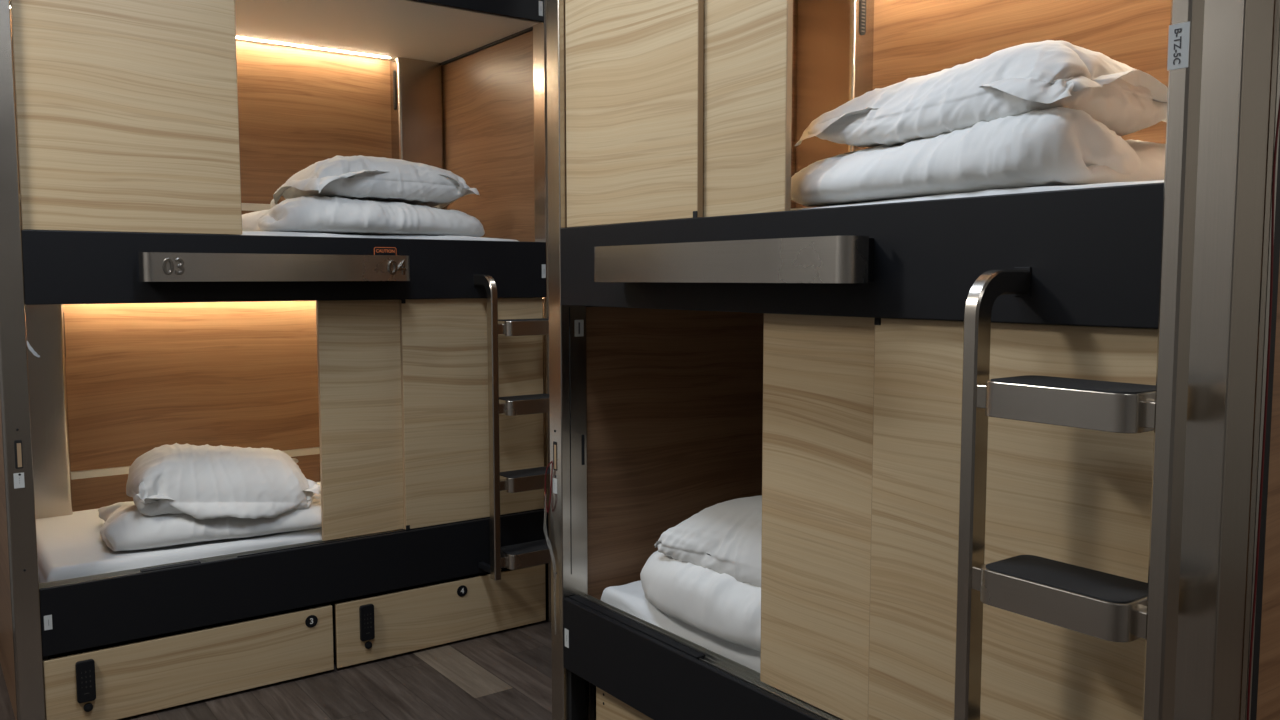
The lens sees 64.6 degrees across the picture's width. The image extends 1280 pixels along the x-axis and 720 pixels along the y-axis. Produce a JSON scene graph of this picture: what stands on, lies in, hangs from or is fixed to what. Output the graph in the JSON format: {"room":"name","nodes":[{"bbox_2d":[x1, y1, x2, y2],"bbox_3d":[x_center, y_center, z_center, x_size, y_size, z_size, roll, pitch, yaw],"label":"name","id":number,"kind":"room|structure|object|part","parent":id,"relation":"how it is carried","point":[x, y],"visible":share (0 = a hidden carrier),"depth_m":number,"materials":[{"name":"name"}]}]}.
{"room":"dormitory","nodes":[
{"label":"dormitory","id":0,"kind":"room"},
{"bbox_2d":[0,620,551,719],"bbox_3d":[0.678,1.407,2.440,7.600,0.050,7.540,-3,6,-36],"label":"floor","id":1,"kind":"structure","parent":0,"point":[506,674],"depth_m":3.86,"materials":[{"name":"brown wood"}]},
{"bbox_2d":[0,0,550,719],"bbox_3d":[-1.526,-0.253,4.343,2.150,2.955,1.400,-3,6,-36],"label":"bunk bed","id":2,"kind":"object","parent":1,"relation":"on","point":[408,379],"visible":0.91,"depth_m":4.16,"materials":[{"name":"metal"}]},
{"bbox_3d":[-2.091,-0.163,3.363,0.075,2.935,0.100,-3,6,-36],"label":"corner post","id":3,"kind":"part","parent":2,"relation":"part of","materials":[{"name":"metal"}]},
{"bbox_2d":[27,341,39,356],"bbox_3d":[-2.061,-0.042,3.428,0.047,0.068,0.020,-3,6,-36],"label":"plastic film","id":4,"kind":"object","parent":2,"relation":"attached to","point":[30,348],"visible":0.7,"depth_m":3.42,"materials":[{"name":"grey plastic"}]},
{"bbox_2d":[63,312,65,357],"bbox_3d":[-2.490,-0.109,4.376,0.007,0.200,0.030,-3,6,-36],"label":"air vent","id":5,"kind":"object","parent":2,"relation":"attached to","point":[63,312],"depth_m":4.36,"materials":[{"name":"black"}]},
{"bbox_3d":[-1.765,-0.924,3.519,0.698,0.953,0.020,-3,6,-36],"label":"sliding door","id":6,"kind":"part","parent":2,"relation":"part of","materials":[{"name":"brown wood"}]},
{"bbox_3d":[-2.006,-0.723,4.741,1.760,0.034,0.030,-3,6,-36],"label":"wall rail","id":7,"kind":"part","parent":2,"relation":"part of","materials":[{"name":"beige wood"}]},
{"bbox_2d":[36,482,321,582],"bbox_3d":[-1.583,0.746,4.507,1.935,0.184,1.028,-3,6,-36],"label":"mattress","id":8,"kind":"object","parent":2,"relation":"on","point":[68,546],"visible":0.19,"depth_m":3.86,"materials":[{"name":"white fabric"}]},
{"bbox_2d":[98,493,321,550],"bbox_3d":[-1.712,0.609,4.176,0.921,0.146,0.610,-3,5,-30],"label":"duvet","id":9,"kind":"object","parent":8,"relation":"on","point":[124,527],"visible":0.56,"depth_m":3.87,"materials":[{"name":"white fabric"}]},
{"bbox_2d":[126,443,320,519],"bbox_3d":[-1.686,0.472,4.091,0.708,0.279,0.512,-3,6,-36],"label":"pillow","id":10,"kind":"object","parent":9,"relation":"on","point":[206,481],"visible":1,"depth_m":3.94,"materials":[{"name":"white fabric"}]},
{"bbox_3d":[-1.849,1.110,4.050,0.998,0.262,0.746,-3,6,-36],"label":"drawer","id":11,"kind":"part","parent":2,"relation":"part of","materials":[{"name":"brown wood"}]},
{"bbox_3d":[-1.915,0.248,4.918,2.040,1.121,0.020,-3,6,-36],"label":"panel","id":12,"kind":"part","parent":2,"relation":"part of","materials":[{"name":"brown wood"}]},
{"bbox_3d":[-1.804,0.469,4.986,1.760,0.034,0.030,-3,6,-36],"label":"wall rail","id":13,"kind":"part","parent":2,"relation":"part of","materials":[{"name":"beige wood"}]},
{"bbox_3d":[-1.917,-0.948,4.820,2.040,1.126,0.020,-3,6,-36],"label":"panel","id":14,"kind":"part","parent":2,"relation":"part of","materials":[{"name":"brown wood"}]},
{"bbox_3d":[-1.317,-0.343,3.758,0.977,0.100,0.066,-3,6,-36],"label":"plate","id":15,"kind":"part","parent":2,"relation":"part of","materials":[{"name":"metal"}]},
{"bbox_3d":[-1.230,-0.354,3.929,1.998,0.246,0.019,-3,6,-36],"label":"rail","id":16,"kind":"part","parent":2,"relation":"part of","materials":[{"name":"black metal"}]},
{"bbox_3d":[-1.230,0.845,4.027,1.998,0.235,0.019,-3,6,-36],"label":"rail","id":17,"kind":"part","parent":2,"relation":"part of","materials":[{"name":"black"}]},
{"bbox_3d":[-1.117,0.235,4.118,0.372,0.958,0.020,-3,6,-36],"label":"sliding door","id":18,"kind":"part","parent":2,"relation":"part of","materials":[{"name":"brown wood"}]},
{"bbox_2d":[242,231,517,240],"bbox_3d":[-1.585,-0.448,4.411,1.935,0.186,1.025,-3,6,-36],"label":"mattress","id":19,"kind":"object","parent":2,"relation":"on","point":[264,233],"visible":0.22,"depth_m":4.18,"materials":[{"name":"white fabric"}]},
{"bbox_2d":[242,195,484,236],"bbox_3d":[-1.214,-0.624,4.459,0.991,0.159,0.672,-3,6,-36],"label":"duvet","id":20,"kind":"object","parent":19,"relation":"on","point":[304,214],"visible":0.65,"depth_m":4.16,"materials":[{"name":"white fabric"}]},
{"bbox_2d":[270,155,479,208],"bbox_3d":[-1.155,-0.779,4.454,0.848,0.220,0.549,-4,6,-41],"label":"pillow","id":21,"kind":"object","parent":20,"relation":"on","point":[360,177],"visible":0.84,"depth_m":4.30,"materials":[{"name":"white fabric"}]},
{"bbox_2d":[393,70,396,109],"bbox_3d":[-1.256,-1.382,5.180,0.007,0.200,0.030,-3,6,-36],"label":"air vent","id":22,"kind":"object","parent":2,"relation":"attached to","point":[394,71],"depth_m":5.17,"materials":[{"name":"black"}]},
{"bbox_3d":[-1.043,1.061,4.638,0.970,0.262,0.746,-3,6,-36],"label":"drawer","id":23,"kind":"part","parent":2,"relation":"part of","materials":[{"name":"brown wood"}]},
{"bbox_3d":[-0.712,0.214,4.384,0.667,0.958,0.020,-3,6,-36],"label":"sliding door","id":24,"kind":"part","parent":2,"relation":"part of","materials":[{"name":"brown wood"}]},
{"bbox_3d":[-1.232,-1.552,3.832,1.998,0.245,0.019,-3,6,-36],"label":"rail","id":25,"kind":"part","parent":2,"relation":"part of","materials":[{"name":"black metal"}]},
{"bbox_3d":[-0.648,0.281,4.297,0.034,1.295,0.160,-3,6,-36],"label":"ladder rail","id":26,"kind":"part","parent":2,"relation":"part of","materials":[{"name":"metal"}]},
{"bbox_3d":[-0.769,-1.515,4.920,0.015,0.011,1.098,-3,6,-36],"label":"edge trim","id":27,"kind":"part","parent":2,"relation":"part of","materials":[{"name":"black"}]},
{"bbox_3d":[-0.772,-0.963,5.000,0.020,1.126,1.080,-3,6,-36],"label":"panel","id":28,"kind":"part","parent":2,"relation":"part of","materials":[{"name":"brown wood"}]},
{"bbox_3d":[-0.417,-0.264,4.584,0.075,2.935,0.100,-3,6,-36],"label":"corner post","id":29,"kind":"part","parent":2,"relation":"part of","materials":[{"name":"metal"}]},
{"bbox_2d":[546,0,1279,719],"bbox_3d":[0.734,-0.127,2.764,1.400,2.955,2.105,-3,6,-36],"label":"bunk bed","id":30,"kind":"object","parent":1,"relation":"on","point":[1002,453],"visible":0.99,"depth_m":2.23,"materials":[{"name":"metal"}]},
{"bbox_2d":[545,461,552,512],"bbox_3d":[-0.303,0.419,3.344,0.038,0.179,0.013,4,6,40],"label":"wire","id":31,"kind":"object","parent":30,"relation":"hanging from","point":[548,509],"visible":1,"depth_m":3.33,"materials":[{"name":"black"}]},
{"bbox_2d":[543,494,555,633],"bbox_3d":[-0.299,0.676,3.350,0.023,0.460,0.059,-4,6,-42],"label":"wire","id":32,"kind":"object","parent":30,"relation":"attached to","point":[545,510],"visible":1,"depth_m":3.35,"materials":[{"name":"white"}]},
{"bbox_3d":[-0.237,-0.161,3.311,0.100,2.935,0.075,-3,6,-36],"label":"corner post","id":33,"kind":"part","parent":30,"relation":"part of","materials":[{"name":"metal"}]},
{"bbox_3d":[0.471,1.218,2.666,0.310,0.291,1.978,-3,6,-36],"label":"plinth frame","id":34,"kind":"part","parent":30,"relation":"part of","materials":[{"name":"black metal"}]},
{"bbox_3d":[0.399,1.181,3.152,0.690,0.262,0.895,-3,6,-36],"label":"drawer","id":35,"kind":"part","parent":30,"relation":"part of","materials":[{"name":"brown wood"}]},
{"bbox_3d":[-0.033,-0.878,2.941,0.020,0.953,0.655,-3,6,-36],"label":"sliding door","id":36,"kind":"part","parent":30,"relation":"part of","materials":[{"name":"brown wood"}]},
{"bbox_3d":[0.244,0.345,3.695,1.080,1.121,0.020,-3,6,-36],"label":"panel","id":37,"kind":"part","parent":30,"relation":"part of","materials":[{"name":"brown wood"}]},
{"bbox_2d":[601,580,760,672],"bbox_3d":[0.825,0.875,2.895,1.026,0.184,1.913,-3,6,-36],"label":"mattress","id":38,"kind":"object","parent":30,"relation":"on","point":[630,598],"visible":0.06,"depth_m":3.07,"materials":[{"name":"white fabric"}]},
{"bbox_2d":[640,551,760,651],"bbox_3d":[0.527,0.662,3.005,0.727,0.221,1.015,-3,6,-36],"label":"duvet","id":39,"kind":"object","parent":38,"relation":"on","point":[721,606],"visible":0.17,"depth_m":2.88,"materials":[{"name":"white fabric"}]},
{"bbox_2d":[654,495,761,586],"bbox_3d":[0.502,0.518,2.957,0.565,0.237,0.810,-4,6,-39],"label":"pillow","id":40,"kind":"object","parent":39,"relation":"on","point":[725,537],"visible":0.3,"depth_m":2.94,"materials":[{"name":"white fabric"}]},
{"bbox_3d":[0.334,0.963,2.552,0.019,0.235,1.962,-3,6,-36],"label":"rail","id":41,"kind":"part","parent":30,"relation":"part of","materials":[{"name":"black metal"}]},
{"bbox_3d":[0.171,-0.244,2.527,0.066,0.100,0.977,-3,6,-36],"label":"plate","id":42,"kind":"part","parent":30,"relation":"part of","materials":[{"name":"metal"}]},
{"bbox_3d":[0.176,-0.859,2.697,0.020,0.953,0.629,-3,6,-36],"label":"sliding door","id":43,"kind":"part","parent":30,"relation":"part of","materials":[{"name":"brown wood"}]},
{"bbox_3d":[0.243,-0.850,3.598,1.080,1.126,0.020,-3,6,-36],"label":"panel","id":44,"kind":"part","parent":30,"relation":"part of","materials":[{"name":"brown wood"}]},
{"bbox_3d":[0.445,0.371,2.429,0.020,0.958,0.422,-3,6,-36],"label":"sliding door","id":45,"kind":"part","parent":30,"relation":"part of","materials":[{"name":"brown wood"}]},
{"bbox_2d":[859,0,865,34],"bbox_3d":[0.791,-1.254,3.589,0.030,0.200,0.007,-3,6,-36],"label":"air vent","id":46,"kind":"object","parent":30,"relation":"attached to","point":[862,3],"depth_m":3.59,"materials":[{"name":"black"}]},
{"bbox_3d":[0.333,-0.235,2.455,0.019,0.246,1.962,-3,6,-36],"label":"rail","id":47,"kind":"part","parent":30,"relation":"part of","materials":[{"name":"black metal"}]},
{"bbox_2d":[791,180,1163,209],"bbox_3d":[0.824,-0.318,2.797,1.027,0.185,1.913,-3,6,-36],"label":"mattress","id":48,"kind":"object","parent":30,"relation":"on","point":[1044,188],"visible":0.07,"depth_m":2.10,"materials":[{"name":"white fabric"}]},
{"bbox_2d":[791,107,1165,206],"bbox_3d":[0.846,-0.475,2.486,0.710,0.179,0.875,-3,6,-36],"label":"duvet","id":49,"kind":"object","parent":48,"relation":"on","point":[1056,146],"visible":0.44,"depth_m":2.13,"materials":[{"name":"white fabric"}]},
{"bbox_2d":[795,40,1167,146],"bbox_3d":[0.823,-0.619,2.442,0.558,0.200,0.782,-3,6,-36],"label":"pillow","id":50,"kind":"object","parent":49,"relation":"on","point":[1043,75],"visible":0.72,"depth_m":2.21,"materials":[{"name":"white fabric"}]},
{"bbox_3d":[0.659,0.474,1.914,0.160,1.295,0.034,-3,6,-36],"label":"ladder rail","id":51,"kind":"part","parent":30,"relation":"part of","materials":[{"name":"metal"}]},
{"bbox_3d":[0.731,0.406,1.999,0.020,0.958,0.692,-3,6,-36],"label":"sliding door","id":52,"kind":"part","parent":30,"relation":"part of","materials":[{"name":"brown wood"}]},
{"bbox_3d":[1.272,-0.810,3.090,0.020,1.126,2.018,-3,6,-36],"label":"panel","id":53,"kind":"part","parent":30,"relation":"part of","materials":[{"name":"brown wood"}]},
{"bbox_3d":[0.820,-0.019,1.555,0.045,2.935,0.031,-3,6,-36],"label":"ladder rail","id":54,"kind":"part","parent":30,"relation":"part of","materials":[{"name":"metal"}]},
{"bbox_3d":[0.965,-0.029,1.674,0.100,2.935,0.066,-3,6,-36],"label":"corner post","id":55,"kind":"part","parent":30,"relation":"part of","materials":[{"name":"metal"}]},
{"bbox_2d":[1246,98,1279,719],"bbox_3d":[1.044,-0.032,1.687,0.024,2.920,0.011,-3,6,-36],"label":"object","id":56,"kind":"object","parent":30,"relation":"attached to","point":[1278,116],"visible":1,"depth_m":1.70,"materials":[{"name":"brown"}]}
]}

